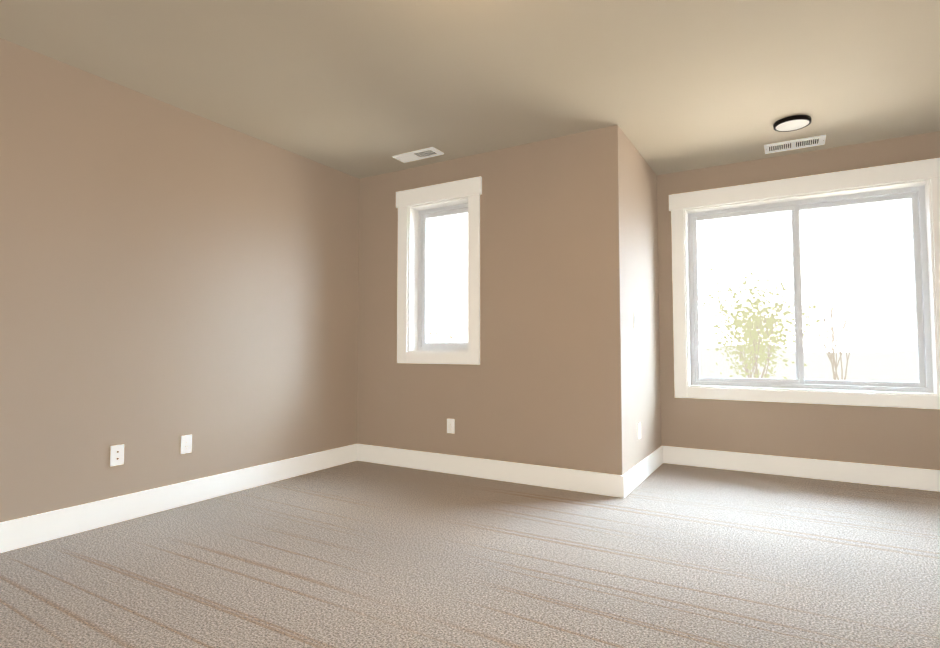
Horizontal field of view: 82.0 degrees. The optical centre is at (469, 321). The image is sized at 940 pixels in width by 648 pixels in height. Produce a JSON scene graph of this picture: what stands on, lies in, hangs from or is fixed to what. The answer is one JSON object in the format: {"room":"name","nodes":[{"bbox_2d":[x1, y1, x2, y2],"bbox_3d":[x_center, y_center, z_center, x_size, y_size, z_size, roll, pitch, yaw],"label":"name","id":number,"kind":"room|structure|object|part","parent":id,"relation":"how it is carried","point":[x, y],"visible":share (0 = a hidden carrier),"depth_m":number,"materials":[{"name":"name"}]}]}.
{"room":"empty living room","nodes":[
{"label":"empty living room","id":0,"kind":"room"},
{"bbox_2d":[0,38,359,522],"bbox_3d":[-2.369,-0.133,2.917,0.240,2.580,5.358,-2,-3,31],"label":"wall","id":1,"kind":"structure","parent":0,"point":[170,275],"depth_m":3.36,"materials":[{"name":"paint"}]},
{"bbox_2d":[110,444,123,466],"bbox_3d":[-2.056,0.782,3.153,0.012,0.116,0.072,-2,-3,31],"label":"outlet","id":2,"kind":"object","parent":1,"relation":"attached to","point":[116,454],"visible":1,"depth_m":3.15,"materials":[{"name":"white plastic"}]},
{"bbox_2d":[0,444,355,552],"bbox_3d":[-2.258,1.079,2.792,0.018,0.148,4.878,-2,-3,31],"label":"baseboard","id":3,"kind":"structure","parent":1,"relation":"attached to","point":[32,530],"depth_m":3.31,"materials":[{"name":"paint"}]},
{"bbox_2d":[181,434,191,453],"bbox_3d":[-1.844,0.800,3.515,0.008,0.116,0.072,-2,-3,31],"label":"outlet","id":4,"kind":"object","parent":1,"relation":"attached to","point":[186,443],"visible":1,"depth_m":3.51,"materials":[{"name":"white plastic"}]},
{"bbox_2d":[0,461,939,647],"bbox_3d":[-0.335,1.157,1.646,4.970,0.120,7.955,-2,-3,31],"label":"floor","id":5,"kind":"structure","parent":0,"point":[358,554],"depth_m":2.49,"materials":[{"name":"carpet"}]},
{"bbox_2d":[0,0,939,178],"bbox_3d":[-0.335,-1.540,1.779,4.970,0.120,7.955,-2,-3,31],"label":"ceiling","id":6,"kind":"structure","parent":0,"point":[360,89],"depth_m":3.03,"materials":[{"name":"paint"}]},
{"bbox_2d":[392,147,443,162],"bbox_3d":[-0.422,-1.347,4.384,0.400,0.010,0.160,-2,-3,31],"label":"ceiling vent","id":7,"kind":"object","parent":6,"relation":"in","point":[419,154],"visible":0.98,"depth_m":4.37,"materials":[{"name":"white metal"}]},
{"bbox_2d":[773,115,810,131],"bbox_3d":[2.231,-1.367,3.744,0.226,0.032,0.226,-2,-3,31],"label":"recessed light","id":8,"kind":"object","parent":6,"relation":"in","point":[792,123],"visible":1,"depth_m":3.71,"materials":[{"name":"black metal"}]},
{"bbox_2d":[764,135,825,153],"bbox_3d":[2.494,-1.358,4.158,0.400,0.010,0.200,-2,-3,31],"label":"ceiling vent","id":9,"kind":"object","parent":6,"relation":"in","point":[795,144],"visible":1,"depth_m":4.15,"materials":[{"name":"white metal"}]},
{"bbox_2d":[357,132,587,470],"bbox_3d":[-0.035,-0.054,4.508,2.155,2.580,0.240,-2,-3,31],"label":"wall","id":10,"kind":"structure","parent":0,"point":[518,394],"depth_m":4.20,"materials":[{"name":"paint"}]},
{"bbox_2d":[396,176,481,364],"bbox_3d":[-0.220,-0.393,4.611,0.856,1.502,0.258,-2,-3,31],"label":"window","id":11,"kind":"structure","parent":10,"relation":"in","point":[414,345],"depth_m":4.65,"materials":[{"name":"paint"}]},
{"bbox_3d":[-0.191,-0.368,4.659,0.454,1.111,0.004,-2,-3,31],"label":"glass","id":12,"kind":"part","parent":11,"relation":"part of","materials":[{"name":"clear glass"}]},
{"bbox_2d":[447,419,454,433],"bbox_3d":[-0.157,0.851,4.390,0.072,0.116,0.008,-2,-3,31],"label":"outlet","id":13,"kind":"object","parent":10,"relation":"attached to","point":[450,425],"visible":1,"depth_m":4.39,"materials":[{"name":"white plastic"}]},
{"bbox_2d":[356,444,627,497],"bbox_3d":[0.023,1.151,4.267,2.380,0.148,0.018,-2,-3,31],"label":"baseboard","id":14,"kind":"structure","parent":10,"relation":"attached to","point":[606,484],"depth_m":4.13,"materials":[{"name":"paint"}]},
{"bbox_2d":[585,125,660,474],"bbox_3d":[1.325,-0.057,4.456,0.240,2.580,1.537,-2,-3,31],"label":"wall","id":15,"kind":"structure","parent":0,"point":[623,353],"depth_m":3.85,"materials":[{"name":"paint"}]},
{"bbox_2d":[638,423,640,438],"bbox_3d":[1.289,0.832,4.106,0.008,0.116,0.072,-2,-3,31],"label":"outlet","id":16,"kind":"object","parent":15,"relation":"attached to","point":[639,430],"visible":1,"depth_m":4.09,"materials":[{"name":"white plastic"}]},
{"bbox_2d":[628,446,663,493],"bbox_3d":[1.372,1.149,4.221,0.018,0.148,1.260,-2,-3,31],"label":"baseboard","id":17,"kind":"structure","parent":15,"relation":"attached to","point":[648,465],"depth_m":4.17,"materials":[{"name":"paint"}]},
{"bbox_2d":[657,131,939,469],"bbox_3d":[2.660,-0.059,4.420,2.095,2.580,0.240,-2,-3,31],"label":"wall","id":18,"kind":"structure","parent":0,"point":[897,437],"depth_m":4.32,"materials":[{"name":"paint"}]},
{"bbox_2d":[664,446,939,491],"bbox_3d":[2.587,1.151,4.255,2.075,0.148,0.015,-2,-3,31],"label":"baseboard","id":19,"kind":"structure","parent":18,"relation":"attached to","point":[882,475],"depth_m":4.21,"materials":[{"name":"paint"}]},
{"bbox_2d":[669,158,939,408],"bbox_3d":[2.669,-0.248,4.402,1.930,1.799,0.258,-2,-3,31],"label":"window","id":20,"kind":"structure","parent":18,"relation":"in","point":[923,194],"depth_m":4.33,"materials":[{"name":"paint"}]},
{"bbox_3d":[2.706,-0.223,4.462,1.528,1.408,0.042,-2,-3,31],"label":"glass","id":21,"kind":"part","parent":20,"relation":"part of","materials":[{"name":"clear glass"}]},
{"label":"outside","id":22,"kind":"structure","parent":0,"visible":0},
{"bbox_2d":[700,345,917,381],"bbox_3d":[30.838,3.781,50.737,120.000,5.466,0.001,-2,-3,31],"label":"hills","id":23,"kind":"structure","parent":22,"point":[859,362],"depth_m":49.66,"materials":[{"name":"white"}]},
{"bbox_3d":[32.507,6.750,53.414,120.000,0.200,113.445,-2,-3,31],"label":"ground","id":24,"kind":"structure","parent":22,"visible":0},
{"bbox_2d":[699,251,820,378],"bbox_3d":[5.293,1.516,9.977,2.179,5.990,3.799,-2,-3,31],"label":"bush","id":25,"kind":"object","parent":24,"relation":"on","point":[754,326],"depth_m":10.09,"materials":[{"name":"green plant"}]},
{"bbox_2d":[791,282,872,379],"bbox_3d":[9.171,1.807,13.559,1.820,5.757,3.982,-2,-3,31],"label":"bare tree","id":26,"kind":"object","parent":24,"relation":"on","point":[831,357],"depth_m":13.85,"materials":[{"name":"brown plant"}]}
]}

